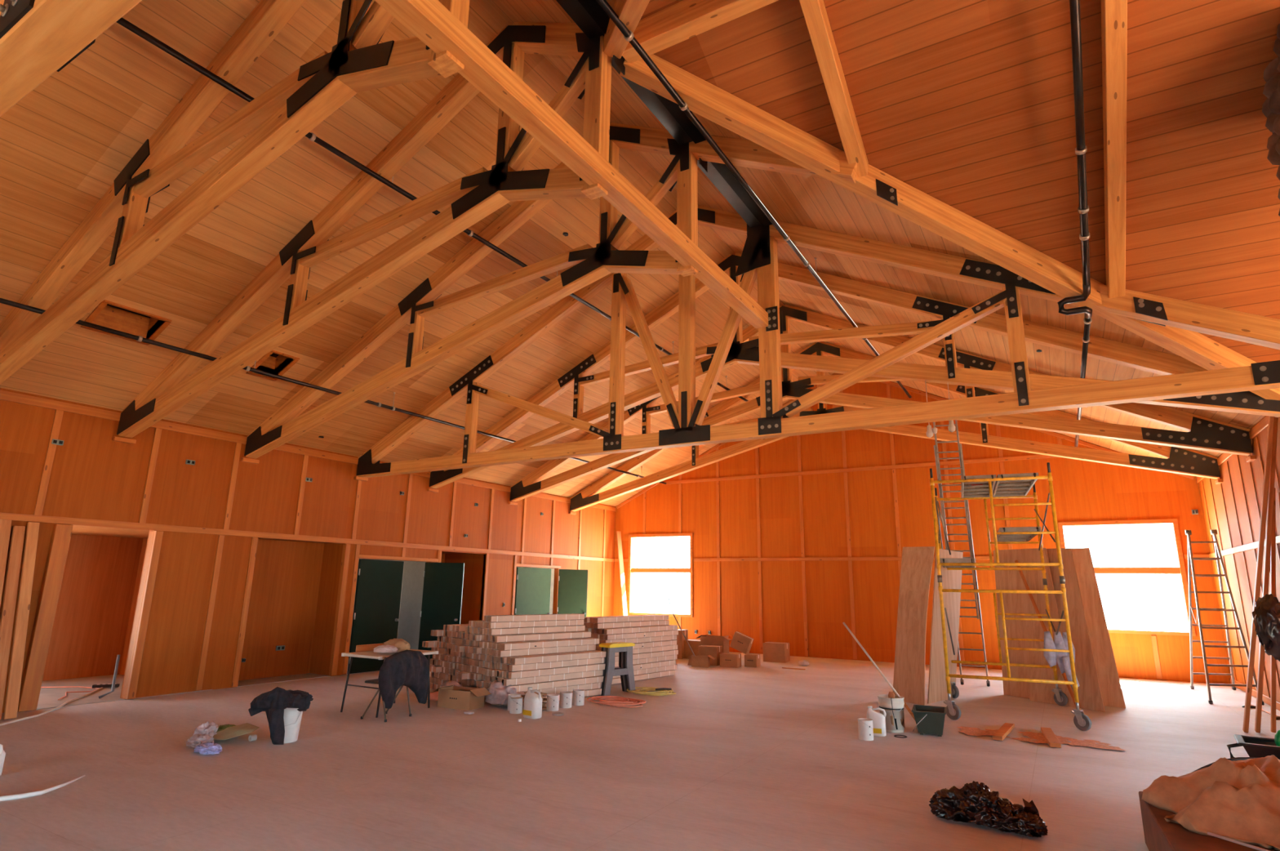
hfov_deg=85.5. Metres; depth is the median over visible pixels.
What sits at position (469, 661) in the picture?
carton
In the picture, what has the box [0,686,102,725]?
power cable
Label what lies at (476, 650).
carton
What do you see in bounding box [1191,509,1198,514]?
junction box
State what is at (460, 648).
carton
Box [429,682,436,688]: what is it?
carton
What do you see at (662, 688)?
plug
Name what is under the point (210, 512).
wall
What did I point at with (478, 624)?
carton
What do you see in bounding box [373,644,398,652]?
folded cloth
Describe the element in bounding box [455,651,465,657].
carton
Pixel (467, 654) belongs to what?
carton
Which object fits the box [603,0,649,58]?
beam
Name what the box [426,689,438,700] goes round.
scrap
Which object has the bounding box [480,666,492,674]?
carton
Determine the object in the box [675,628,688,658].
cardboard box
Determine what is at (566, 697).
paint can
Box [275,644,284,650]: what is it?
junction box
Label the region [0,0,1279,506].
ceiling
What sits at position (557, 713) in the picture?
lid
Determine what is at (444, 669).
carton
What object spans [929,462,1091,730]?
scaffold tower
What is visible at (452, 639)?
carton
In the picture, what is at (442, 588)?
door
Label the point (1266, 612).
bag
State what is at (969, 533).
ladder
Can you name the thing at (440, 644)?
carton
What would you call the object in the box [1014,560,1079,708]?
wood strip
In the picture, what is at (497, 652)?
carton
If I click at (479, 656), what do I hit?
carton
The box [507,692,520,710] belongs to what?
paint can
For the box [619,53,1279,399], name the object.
beam
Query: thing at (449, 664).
carton
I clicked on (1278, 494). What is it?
leaning pole
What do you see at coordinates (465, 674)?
carton
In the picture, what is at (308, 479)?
junction box
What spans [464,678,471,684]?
carton
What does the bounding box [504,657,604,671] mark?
carton
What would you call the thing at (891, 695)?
brush
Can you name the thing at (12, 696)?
board
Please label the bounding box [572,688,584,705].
paint can
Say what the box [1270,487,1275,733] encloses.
leaning pole
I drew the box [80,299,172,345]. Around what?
ceiling hatch
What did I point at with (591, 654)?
carton
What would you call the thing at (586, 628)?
carton
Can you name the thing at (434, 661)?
carton
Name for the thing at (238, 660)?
trim
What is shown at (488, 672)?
carton
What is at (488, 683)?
carton
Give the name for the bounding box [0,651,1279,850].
floor
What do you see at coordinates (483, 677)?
carton
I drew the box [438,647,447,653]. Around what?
carton
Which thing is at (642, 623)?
carton
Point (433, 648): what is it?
carton
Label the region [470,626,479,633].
carton
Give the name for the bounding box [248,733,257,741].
tape roll
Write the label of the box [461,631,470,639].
carton
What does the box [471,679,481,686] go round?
carton
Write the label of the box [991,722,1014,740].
wood block
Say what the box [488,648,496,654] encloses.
carton
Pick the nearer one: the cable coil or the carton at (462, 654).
the cable coil
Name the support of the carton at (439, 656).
on the carton
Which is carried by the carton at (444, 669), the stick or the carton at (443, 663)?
the carton at (443, 663)
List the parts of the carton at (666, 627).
panel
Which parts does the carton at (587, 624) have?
panel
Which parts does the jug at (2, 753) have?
handle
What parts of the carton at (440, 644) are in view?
panel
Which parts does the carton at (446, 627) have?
panel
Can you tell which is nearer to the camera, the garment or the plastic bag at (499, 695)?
the garment
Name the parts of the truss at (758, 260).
gusset plate, gusset plate, gusset plate, post, gusset plate, post, gusset plate, gusset plate, gusset plate, post, gusset plate, gusset plate, gusset plate, gusset plate, post, gusset plate, gusset plate, gusset plate, gusset plate, post, gusset plate, gusset plate, gusset plate, gusset plate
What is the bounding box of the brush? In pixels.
[888,691,897,728]
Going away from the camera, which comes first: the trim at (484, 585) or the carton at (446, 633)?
the carton at (446, 633)
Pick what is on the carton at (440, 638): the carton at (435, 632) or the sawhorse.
the carton at (435, 632)
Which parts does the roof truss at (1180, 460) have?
gusset plate, gusset plate, post, gusset plate, post, gusset plate, gusset plate, post, gusset plate, gusset plate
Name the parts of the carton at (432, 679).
panel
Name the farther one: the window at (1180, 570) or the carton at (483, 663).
the window at (1180, 570)
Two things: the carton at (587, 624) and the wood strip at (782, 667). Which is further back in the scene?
the wood strip at (782, 667)
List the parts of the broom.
handle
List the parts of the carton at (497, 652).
panel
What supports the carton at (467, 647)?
on the carton at (473, 655)
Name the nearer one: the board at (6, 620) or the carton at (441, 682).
the board at (6, 620)
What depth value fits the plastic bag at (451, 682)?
10.24 m
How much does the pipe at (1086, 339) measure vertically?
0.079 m
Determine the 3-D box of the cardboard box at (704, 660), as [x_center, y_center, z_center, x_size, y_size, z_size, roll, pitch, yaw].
[1.328,5.136,15.117,0.623,0.241,0.256,-3,-14,16]
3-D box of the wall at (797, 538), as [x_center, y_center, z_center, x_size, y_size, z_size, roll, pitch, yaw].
[5.424,2.079,17.896,14.550,7.576,0.227,-7,-15,30]
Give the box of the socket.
[53,440,62,444]
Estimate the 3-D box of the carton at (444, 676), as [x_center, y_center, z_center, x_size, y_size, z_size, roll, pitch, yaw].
[-2.488,4.135,11.605,0.191,0.089,1.866,-11,-18,43]
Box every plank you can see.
[939,558,976,567]
[960,474,995,497]
[992,472,1038,497]
[993,526,1041,541]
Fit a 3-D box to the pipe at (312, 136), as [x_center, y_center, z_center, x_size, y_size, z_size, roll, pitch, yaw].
[-0.521,-2.028,12.235,0.081,0.356,16.700,-7,-15,30]
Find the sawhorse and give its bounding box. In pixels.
[599,641,635,695]
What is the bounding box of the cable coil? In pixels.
[1262,23,1279,216]
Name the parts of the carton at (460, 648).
panel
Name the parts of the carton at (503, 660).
panel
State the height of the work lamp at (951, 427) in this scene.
0.880 m
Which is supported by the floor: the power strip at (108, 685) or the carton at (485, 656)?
the power strip at (108, 685)
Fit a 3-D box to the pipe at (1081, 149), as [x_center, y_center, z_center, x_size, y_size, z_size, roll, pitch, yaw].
[3.970,-2.450,6.444,0.328,1.858,3.665,-7,-15,30]
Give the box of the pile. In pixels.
[1141,754,1279,850]
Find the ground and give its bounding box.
[632,599,1189,631]
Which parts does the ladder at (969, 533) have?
fly rail, rail, fly rail, rail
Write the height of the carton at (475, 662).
0.089 m
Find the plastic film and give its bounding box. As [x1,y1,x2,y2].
[193,742,222,754]
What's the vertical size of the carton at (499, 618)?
0.090 m
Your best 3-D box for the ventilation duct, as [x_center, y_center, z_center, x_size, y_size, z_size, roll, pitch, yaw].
[-0.272,-3.676,6.695,0.350,0.448,7.907,-7,-15,30]
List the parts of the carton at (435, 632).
panel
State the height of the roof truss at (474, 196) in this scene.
3.862 m
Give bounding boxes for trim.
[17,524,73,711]
[120,530,163,699]
[232,537,257,686]
[328,543,350,675]
[438,550,441,562]
[480,553,488,620]
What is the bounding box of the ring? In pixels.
[893,734,906,737]
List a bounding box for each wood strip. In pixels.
[782,666,805,669]
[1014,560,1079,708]
[1250,703,1278,715]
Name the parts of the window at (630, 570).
rail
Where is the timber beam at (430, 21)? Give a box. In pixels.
[374,0,768,328]
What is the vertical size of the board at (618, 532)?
3.287 m
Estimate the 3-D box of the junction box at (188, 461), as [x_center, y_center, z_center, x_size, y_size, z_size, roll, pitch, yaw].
[-7.093,0.581,10.923,0.034,0.070,0.130,-7,-15,30]
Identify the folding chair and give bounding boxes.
[360,657,412,721]
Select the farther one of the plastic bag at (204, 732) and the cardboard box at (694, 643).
the cardboard box at (694, 643)
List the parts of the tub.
handle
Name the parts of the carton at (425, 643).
panel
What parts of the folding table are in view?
leg, wood strip, leg, leg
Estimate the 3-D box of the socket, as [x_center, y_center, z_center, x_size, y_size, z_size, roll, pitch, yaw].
[-7.962,0.227,9.471,0.004,0.042,0.104,-7,-15,30]
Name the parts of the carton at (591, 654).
panel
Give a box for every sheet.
[213,722,259,739]
[893,546,934,705]
[927,548,963,703]
[993,547,1058,698]
[1030,547,1105,711]
[1071,547,1125,707]
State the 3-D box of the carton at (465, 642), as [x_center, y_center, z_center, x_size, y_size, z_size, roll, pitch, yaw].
[-2.050,3.510,11.355,0.188,0.090,1.866,-11,-18,43]
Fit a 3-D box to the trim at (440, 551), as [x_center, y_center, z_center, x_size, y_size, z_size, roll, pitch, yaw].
[-4.418,3.894,14.913,0.100,2.375,0.070,-7,-15,30]
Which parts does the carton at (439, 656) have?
panel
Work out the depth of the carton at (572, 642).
10.52 m
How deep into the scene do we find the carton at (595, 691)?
10.72 m
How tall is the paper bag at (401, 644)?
0.144 m
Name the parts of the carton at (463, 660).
panel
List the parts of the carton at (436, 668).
panel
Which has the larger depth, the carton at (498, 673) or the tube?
the carton at (498, 673)
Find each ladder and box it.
[933,419,990,686]
[1185,528,1264,705]
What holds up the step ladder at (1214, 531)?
on the floor
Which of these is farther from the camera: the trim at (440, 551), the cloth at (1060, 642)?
the trim at (440, 551)
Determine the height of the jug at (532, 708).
0.362 m
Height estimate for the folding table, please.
0.836 m
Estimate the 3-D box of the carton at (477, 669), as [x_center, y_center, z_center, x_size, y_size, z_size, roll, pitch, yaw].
[-1.785,3.814,11.001,0.188,0.090,1.866,-11,-18,42]
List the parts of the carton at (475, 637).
panel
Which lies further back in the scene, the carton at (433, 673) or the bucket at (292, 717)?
the carton at (433, 673)
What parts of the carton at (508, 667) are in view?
panel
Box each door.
[346,559,404,673]
[417,562,464,664]
[514,567,551,614]
[557,568,587,617]
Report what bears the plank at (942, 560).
on the scaffold tower
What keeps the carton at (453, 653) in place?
on the carton at (449, 658)
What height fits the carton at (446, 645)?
0.090 m
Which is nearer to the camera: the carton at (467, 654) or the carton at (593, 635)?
the carton at (467, 654)
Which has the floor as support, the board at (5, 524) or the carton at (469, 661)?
the board at (5, 524)
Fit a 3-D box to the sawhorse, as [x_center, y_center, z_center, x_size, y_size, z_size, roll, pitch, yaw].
[-0.378,3.935,11.240,0.240,0.775,0.720,-11,-18,42]
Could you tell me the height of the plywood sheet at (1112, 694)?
2.412 m
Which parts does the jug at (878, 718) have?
handle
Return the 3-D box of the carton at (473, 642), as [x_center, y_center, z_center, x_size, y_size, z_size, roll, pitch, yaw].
[-1.887,3.488,11.248,0.188,0.090,1.866,-11,-18,42]
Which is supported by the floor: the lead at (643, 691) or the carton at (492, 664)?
the lead at (643, 691)
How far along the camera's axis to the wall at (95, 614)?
12.18 m
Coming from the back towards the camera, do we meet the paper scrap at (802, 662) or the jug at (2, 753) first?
the paper scrap at (802, 662)
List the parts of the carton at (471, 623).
panel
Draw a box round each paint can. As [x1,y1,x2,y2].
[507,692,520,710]
[509,694,523,713]
[546,692,559,711]
[560,691,572,707]
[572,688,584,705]
[857,716,873,740]
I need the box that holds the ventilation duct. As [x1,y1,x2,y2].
[555,0,772,226]
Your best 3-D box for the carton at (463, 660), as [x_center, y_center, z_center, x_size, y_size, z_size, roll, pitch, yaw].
[-2.076,3.786,11.311,0.188,0.090,1.866,-11,-18,43]
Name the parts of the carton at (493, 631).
panel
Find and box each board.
[0,519,12,606]
[0,525,25,719]
[3,521,39,719]
[616,530,627,615]
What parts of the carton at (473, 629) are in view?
panel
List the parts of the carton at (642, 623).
panel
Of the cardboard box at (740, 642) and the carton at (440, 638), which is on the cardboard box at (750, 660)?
the cardboard box at (740, 642)
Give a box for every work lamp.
[924,380,937,437]
[947,383,955,432]
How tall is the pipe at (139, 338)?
0.328 m
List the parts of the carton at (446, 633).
panel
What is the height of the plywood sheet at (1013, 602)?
2.412 m
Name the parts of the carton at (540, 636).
panel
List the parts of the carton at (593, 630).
panel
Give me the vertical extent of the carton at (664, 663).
0.090 m
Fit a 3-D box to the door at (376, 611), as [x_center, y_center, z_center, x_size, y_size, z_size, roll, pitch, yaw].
[-5.139,3.715,13.581,0.114,2.100,1.079,-7,-15,30]
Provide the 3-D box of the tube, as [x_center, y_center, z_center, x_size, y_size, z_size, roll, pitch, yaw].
[-5.032,2.872,5.384,1.154,0.055,0.292,13,-18,-41]
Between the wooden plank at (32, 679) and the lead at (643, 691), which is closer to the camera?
the wooden plank at (32, 679)
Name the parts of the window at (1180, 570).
rail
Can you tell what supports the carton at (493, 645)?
on the carton at (491, 651)
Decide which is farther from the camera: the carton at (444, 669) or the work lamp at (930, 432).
the carton at (444, 669)
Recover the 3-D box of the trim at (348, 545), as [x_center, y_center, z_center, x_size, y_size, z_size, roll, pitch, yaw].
[-5.615,3.421,12.953,0.100,2.375,0.100,-7,-15,30]
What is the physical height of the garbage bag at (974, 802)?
0.269 m
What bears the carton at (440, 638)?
on the carton at (440, 644)
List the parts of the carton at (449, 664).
panel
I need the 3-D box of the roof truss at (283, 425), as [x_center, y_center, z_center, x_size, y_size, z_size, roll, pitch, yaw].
[-2.177,-1.781,9.596,10.359,3.862,0.280,-7,-15,30]
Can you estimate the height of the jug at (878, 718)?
0.325 m
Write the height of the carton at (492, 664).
0.090 m
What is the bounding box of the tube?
[0,774,84,800]
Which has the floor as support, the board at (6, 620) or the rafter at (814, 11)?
the board at (6, 620)
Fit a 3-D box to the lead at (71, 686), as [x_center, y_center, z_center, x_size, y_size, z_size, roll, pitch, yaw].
[-8.511,3.996,10.419,1.638,0.014,0.662,-10,-17,40]
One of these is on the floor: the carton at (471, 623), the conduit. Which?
the conduit
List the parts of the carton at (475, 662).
panel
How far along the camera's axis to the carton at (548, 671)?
10.30 m
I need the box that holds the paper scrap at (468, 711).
[463,710,474,714]
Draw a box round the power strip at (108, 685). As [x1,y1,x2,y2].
[92,683,119,688]
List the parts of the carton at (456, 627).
panel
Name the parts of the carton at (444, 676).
panel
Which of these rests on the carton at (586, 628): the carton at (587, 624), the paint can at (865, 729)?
the carton at (587, 624)
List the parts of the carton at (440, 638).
panel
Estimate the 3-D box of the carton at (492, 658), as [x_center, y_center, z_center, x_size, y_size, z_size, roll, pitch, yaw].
[-1.512,3.575,10.774,0.188,0.090,1.866,-11,-18,42]
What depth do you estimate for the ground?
60.02 m
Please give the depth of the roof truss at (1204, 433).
12.95 m
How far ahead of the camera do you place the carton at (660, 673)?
12.89 m
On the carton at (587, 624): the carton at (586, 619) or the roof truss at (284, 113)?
the carton at (586, 619)
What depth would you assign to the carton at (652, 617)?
12.96 m
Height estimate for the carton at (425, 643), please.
0.090 m
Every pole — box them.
[842,622,917,728]
[1242,415,1275,733]
[1254,417,1278,733]
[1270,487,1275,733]
[1277,492,1279,516]
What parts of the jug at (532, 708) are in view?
handle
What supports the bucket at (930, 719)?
on the floor
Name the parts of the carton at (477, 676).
panel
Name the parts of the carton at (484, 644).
panel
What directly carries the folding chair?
on the floor
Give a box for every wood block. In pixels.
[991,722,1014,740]
[1040,726,1061,747]
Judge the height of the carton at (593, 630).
0.090 m
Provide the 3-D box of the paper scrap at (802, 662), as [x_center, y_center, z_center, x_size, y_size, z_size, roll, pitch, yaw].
[3.664,5.306,15.493,0.240,0.122,0.176,-7,-15,30]
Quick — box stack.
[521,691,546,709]
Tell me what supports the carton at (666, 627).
on the carton at (663, 633)
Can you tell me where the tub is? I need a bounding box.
[1226,733,1279,759]
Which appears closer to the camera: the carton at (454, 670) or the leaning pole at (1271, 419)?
the leaning pole at (1271, 419)
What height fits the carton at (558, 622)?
0.090 m
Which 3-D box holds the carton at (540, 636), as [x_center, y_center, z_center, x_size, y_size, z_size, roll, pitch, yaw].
[-1.519,3.310,10.868,0.188,0.090,1.866,-11,-18,42]
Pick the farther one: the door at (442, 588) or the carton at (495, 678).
the door at (442, 588)
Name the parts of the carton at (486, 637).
panel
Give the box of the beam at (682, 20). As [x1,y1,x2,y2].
[622,0,778,62]
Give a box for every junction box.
[51,438,63,445]
[185,459,195,465]
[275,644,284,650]
[305,477,312,481]
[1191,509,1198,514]
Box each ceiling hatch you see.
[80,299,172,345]
[245,350,299,380]
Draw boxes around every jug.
[0,743,5,775]
[522,686,542,718]
[866,705,886,736]
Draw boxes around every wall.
[0,387,616,713]
[42,524,149,680]
[238,537,554,679]
[613,373,1231,684]
[1195,415,1279,710]
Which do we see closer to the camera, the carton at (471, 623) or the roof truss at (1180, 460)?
the carton at (471, 623)
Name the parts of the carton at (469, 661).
panel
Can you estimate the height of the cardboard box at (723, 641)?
0.601 m
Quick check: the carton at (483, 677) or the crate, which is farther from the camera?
the carton at (483, 677)
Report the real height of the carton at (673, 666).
0.089 m
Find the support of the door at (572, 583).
in the wall at (210, 512)
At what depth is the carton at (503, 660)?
10.04 m
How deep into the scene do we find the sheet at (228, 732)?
7.41 m
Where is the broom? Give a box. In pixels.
[666,593,701,666]
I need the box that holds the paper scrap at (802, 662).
[798,659,808,665]
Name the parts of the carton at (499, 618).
panel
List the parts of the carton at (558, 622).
panel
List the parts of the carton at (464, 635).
panel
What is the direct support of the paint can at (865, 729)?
on the floor
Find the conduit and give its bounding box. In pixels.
[98,654,119,697]
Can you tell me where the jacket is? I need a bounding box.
[377,649,429,708]
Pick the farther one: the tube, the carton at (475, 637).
the carton at (475, 637)
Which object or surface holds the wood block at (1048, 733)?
on the scraps at (1040, 736)
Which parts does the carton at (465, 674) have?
panel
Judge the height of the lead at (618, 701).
0.067 m
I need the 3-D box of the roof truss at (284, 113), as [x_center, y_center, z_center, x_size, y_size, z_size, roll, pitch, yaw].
[-4.896,-2.432,6.972,8.444,3.862,0.280,-7,-15,30]
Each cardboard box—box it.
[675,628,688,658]
[684,639,700,658]
[685,654,715,666]
[695,634,731,653]
[698,644,722,665]
[720,652,741,667]
[729,631,754,653]
[744,653,760,666]
[762,641,790,662]
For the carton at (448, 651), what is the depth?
11.14 m
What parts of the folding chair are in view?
leg, seat, leg, leg, leg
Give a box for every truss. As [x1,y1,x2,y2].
[0,0,470,384]
[111,22,611,444]
[240,122,857,463]
[354,204,1279,480]
[426,252,1279,492]
[508,303,1256,505]
[568,341,1222,514]
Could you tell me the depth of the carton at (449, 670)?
10.90 m
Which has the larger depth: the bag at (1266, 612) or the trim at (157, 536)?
the trim at (157, 536)
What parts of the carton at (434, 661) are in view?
panel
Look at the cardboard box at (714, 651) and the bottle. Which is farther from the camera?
the cardboard box at (714, 651)
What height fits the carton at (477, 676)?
0.090 m
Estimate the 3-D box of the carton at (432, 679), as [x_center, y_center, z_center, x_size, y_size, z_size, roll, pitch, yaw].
[-2.753,4.295,11.902,0.191,0.089,1.866,-11,-18,43]
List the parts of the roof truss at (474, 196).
gusset plate, gusset plate, gusset plate, post, gusset plate, post, gusset plate, gusset plate, gusset plate, gusset plate, post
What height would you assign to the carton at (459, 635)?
0.090 m
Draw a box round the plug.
[655,687,671,689]
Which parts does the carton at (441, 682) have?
panel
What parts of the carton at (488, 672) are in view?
panel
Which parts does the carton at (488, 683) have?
panel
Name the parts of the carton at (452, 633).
panel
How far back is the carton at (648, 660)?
13.04 m
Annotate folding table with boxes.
[340,643,438,717]
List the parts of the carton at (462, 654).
panel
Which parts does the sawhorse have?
leg, leg, leg, rail, leg, leg, leg, leg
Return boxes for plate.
[875,178,897,205]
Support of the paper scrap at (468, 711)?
on the floor
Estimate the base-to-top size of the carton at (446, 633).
0.090 m
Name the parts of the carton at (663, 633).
panel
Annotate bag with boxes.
[185,720,218,746]
[382,638,410,649]
[440,680,462,686]
[484,680,516,704]
[928,780,1048,837]
[1252,593,1279,661]
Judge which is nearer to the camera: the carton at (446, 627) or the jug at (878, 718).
the jug at (878, 718)
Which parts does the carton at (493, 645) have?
panel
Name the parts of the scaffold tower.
post, post, post, post, post, post, post, post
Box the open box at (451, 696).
[431,684,491,710]
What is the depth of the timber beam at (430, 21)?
5.63 m
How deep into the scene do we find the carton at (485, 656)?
10.26 m
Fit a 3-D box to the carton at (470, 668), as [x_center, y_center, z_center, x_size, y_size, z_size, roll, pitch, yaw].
[-1.925,3.842,11.130,0.188,0.090,1.866,-11,-18,42]
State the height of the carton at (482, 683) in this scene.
0.090 m
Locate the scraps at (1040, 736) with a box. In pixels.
[956,725,1124,750]
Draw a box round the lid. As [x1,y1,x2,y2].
[551,711,564,715]
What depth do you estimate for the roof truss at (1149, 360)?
10.88 m
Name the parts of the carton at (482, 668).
panel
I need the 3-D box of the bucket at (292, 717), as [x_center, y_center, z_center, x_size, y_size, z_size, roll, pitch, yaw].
[-3.824,3.222,7.504,0.322,0.370,0.308,-7,-15,30]
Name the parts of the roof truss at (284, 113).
gusset plate, gusset plate, post, gusset plate, gusset plate, post, post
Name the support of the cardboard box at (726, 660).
on the floor
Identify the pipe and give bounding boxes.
[0,297,666,484]
[116,17,760,410]
[596,0,911,397]
[1057,0,1092,318]
[1074,317,1092,446]
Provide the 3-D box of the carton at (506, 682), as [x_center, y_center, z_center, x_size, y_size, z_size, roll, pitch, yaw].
[-1.297,3.785,10.432,0.188,0.090,1.866,-11,-18,42]
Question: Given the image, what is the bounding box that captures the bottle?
[1274,729,1279,746]
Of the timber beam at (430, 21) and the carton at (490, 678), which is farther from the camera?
the carton at (490, 678)
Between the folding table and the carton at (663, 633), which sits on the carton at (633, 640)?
the carton at (663, 633)
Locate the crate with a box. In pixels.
[1138,791,1278,850]
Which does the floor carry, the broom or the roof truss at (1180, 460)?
the broom
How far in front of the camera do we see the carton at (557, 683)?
10.33 m
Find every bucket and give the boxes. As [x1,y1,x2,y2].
[283,707,302,742]
[876,693,905,733]
[911,704,946,736]
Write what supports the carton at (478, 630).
on the carton at (475, 637)
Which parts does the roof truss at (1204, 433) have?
gusset plate, gusset plate, gusset plate, post, gusset plate, post, gusset plate, gusset plate, gusset plate, post, gusset plate, gusset plate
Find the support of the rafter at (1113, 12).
attached to the beam at (703, 98)
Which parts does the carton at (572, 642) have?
panel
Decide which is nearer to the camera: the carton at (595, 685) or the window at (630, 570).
the carton at (595, 685)
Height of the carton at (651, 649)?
0.089 m
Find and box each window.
[627,533,693,617]
[1057,518,1195,635]
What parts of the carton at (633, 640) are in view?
panel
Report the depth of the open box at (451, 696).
9.60 m
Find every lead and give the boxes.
[40,685,99,700]
[586,695,646,707]
[626,686,675,695]
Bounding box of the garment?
[248,686,313,744]
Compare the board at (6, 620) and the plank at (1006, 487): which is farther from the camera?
the plank at (1006, 487)
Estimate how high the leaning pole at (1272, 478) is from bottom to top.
3.904 m
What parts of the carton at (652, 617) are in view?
panel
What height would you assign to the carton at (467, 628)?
0.090 m
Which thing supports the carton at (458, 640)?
on the carton
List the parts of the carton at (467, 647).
panel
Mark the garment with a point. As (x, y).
(273, 702)
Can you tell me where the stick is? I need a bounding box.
[1207,831,1269,850]
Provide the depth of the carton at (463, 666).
10.60 m
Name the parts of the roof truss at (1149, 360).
gusset plate, gusset plate, gusset plate, post, gusset plate, gusset plate, gusset plate, post, gusset plate, post, gusset plate, gusset plate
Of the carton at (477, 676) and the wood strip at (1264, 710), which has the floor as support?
the wood strip at (1264, 710)
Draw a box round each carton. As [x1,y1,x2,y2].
[422,640,437,647]
[429,657,438,665]
[429,675,436,683]
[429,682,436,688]
[430,665,442,672]
[431,629,443,635]
[431,646,438,650]
[431,671,436,676]
[433,683,439,689]
[435,653,444,659]
[436,635,447,641]
[436,641,447,647]
[437,679,448,684]
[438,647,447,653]
[438,672,449,679]
[440,660,448,666]
[441,666,447,672]
[443,623,468,631]
[443,630,453,636]
[444,641,449,648]
[445,655,455,662]
[445,662,457,668]
[446,648,450,653]
[447,667,453,674]
[448,631,461,637]
[448,636,456,643]
[448,674,453,679]
[449,648,455,655]
[452,624,468,631]
[452,668,460,675]
[453,644,471,652]
[454,662,460,669]
[454,671,474,679]
[455,637,462,644]
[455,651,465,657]
[455,656,465,662]
[457,631,464,637]
[459,657,469,664]
[459,663,468,671]
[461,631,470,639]
[462,638,471,644]
[464,626,470,632]
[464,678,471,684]
[465,645,479,652]
[465,651,469,657]
[466,664,474,671]
[467,657,477,664]
[468,620,484,626]
[469,633,484,640]
[469,646,481,653]
[469,653,476,658]
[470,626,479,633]
[470,672,481,679]
[471,640,478,645]
[471,658,482,666]
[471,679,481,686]
[473,666,481,673]
[475,621,485,627]
[475,627,484,634]
[476,653,482,659]
[479,680,488,688]
[480,640,489,648]
[480,660,490,667]
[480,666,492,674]
[481,647,489,654]
[481,673,487,680]
[482,653,490,661]
[483,619,584,628]
[484,613,584,622]
[484,624,585,635]
[484,631,573,640]
[484,668,498,675]
[485,681,492,688]
[487,675,494,682]
[488,637,585,648]
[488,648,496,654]
[488,654,497,662]
[489,631,591,642]
[489,662,497,668]
[493,644,595,657]
[493,675,500,681]
[494,669,506,677]
[496,649,599,663]
[497,637,599,649]
[497,662,504,670]
[498,669,603,685]
[502,688,601,706]
[503,662,605,678]
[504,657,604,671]
[506,650,605,664]
[510,675,604,692]
[516,681,601,697]
[581,614,650,622]
[582,622,591,627]
[583,627,591,631]
[590,614,668,622]
[590,619,669,628]
[590,633,601,638]
[591,624,664,633]
[597,635,676,644]
[597,640,676,650]
[599,624,677,634]
[599,629,678,639]
[611,669,675,684]
[613,664,676,677]
[614,644,677,655]
[614,648,678,661]
[614,654,676,666]
[614,659,675,670]
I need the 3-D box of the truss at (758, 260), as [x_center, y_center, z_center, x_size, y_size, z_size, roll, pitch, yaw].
[0.794,0.209,9.954,14.699,7.487,0.280,-7,-15,30]
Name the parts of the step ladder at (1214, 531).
rail, rail, rail, rail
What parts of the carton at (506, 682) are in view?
panel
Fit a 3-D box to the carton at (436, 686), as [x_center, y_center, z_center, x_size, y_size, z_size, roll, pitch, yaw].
[-2.601,4.352,11.725,0.188,0.090,1.866,-11,-18,42]
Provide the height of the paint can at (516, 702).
0.218 m
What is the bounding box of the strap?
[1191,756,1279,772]
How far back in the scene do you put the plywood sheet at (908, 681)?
10.97 m
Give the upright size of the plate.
0.272 m
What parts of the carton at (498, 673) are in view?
panel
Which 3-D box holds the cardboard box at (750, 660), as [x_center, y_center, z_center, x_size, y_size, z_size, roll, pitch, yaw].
[2.485,5.189,15.293,0.283,0.252,0.304,-5,-14,24]
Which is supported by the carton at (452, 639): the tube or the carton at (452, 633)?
the carton at (452, 633)
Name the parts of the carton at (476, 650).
panel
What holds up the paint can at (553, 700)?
on the floor
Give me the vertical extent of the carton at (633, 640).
0.089 m
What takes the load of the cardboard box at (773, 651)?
on the floor
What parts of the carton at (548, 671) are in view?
panel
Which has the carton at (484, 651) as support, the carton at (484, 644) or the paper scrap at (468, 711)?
the carton at (484, 644)
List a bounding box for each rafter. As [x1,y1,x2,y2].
[799,0,868,177]
[1101,0,1127,297]
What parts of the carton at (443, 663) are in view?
panel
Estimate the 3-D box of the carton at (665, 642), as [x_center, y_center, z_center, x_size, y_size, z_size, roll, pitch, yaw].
[-0.009,4.093,12.908,0.191,0.090,2.156,-9,-17,37]
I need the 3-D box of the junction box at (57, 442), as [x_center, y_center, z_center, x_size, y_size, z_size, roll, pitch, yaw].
[-7.975,0.229,9.478,0.034,0.070,0.130,-7,-15,30]
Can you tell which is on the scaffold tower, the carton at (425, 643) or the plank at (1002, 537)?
the plank at (1002, 537)
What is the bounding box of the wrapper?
[217,724,238,736]
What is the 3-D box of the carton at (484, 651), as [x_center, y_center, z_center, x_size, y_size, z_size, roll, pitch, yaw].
[-1.660,3.520,10.958,0.188,0.090,1.866,-11,-18,42]
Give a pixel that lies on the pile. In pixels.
(1239, 800)
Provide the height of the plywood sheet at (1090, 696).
2.404 m
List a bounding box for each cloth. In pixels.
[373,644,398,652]
[1043,631,1079,687]
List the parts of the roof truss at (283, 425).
gusset plate, gusset plate, gusset plate, post, gusset plate, post, gusset plate, gusset plate, gusset plate, gusset plate, post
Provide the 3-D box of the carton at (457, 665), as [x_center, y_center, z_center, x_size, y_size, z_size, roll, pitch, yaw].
[-2.181,3.904,11.415,0.188,0.090,1.866,-11,-18,42]

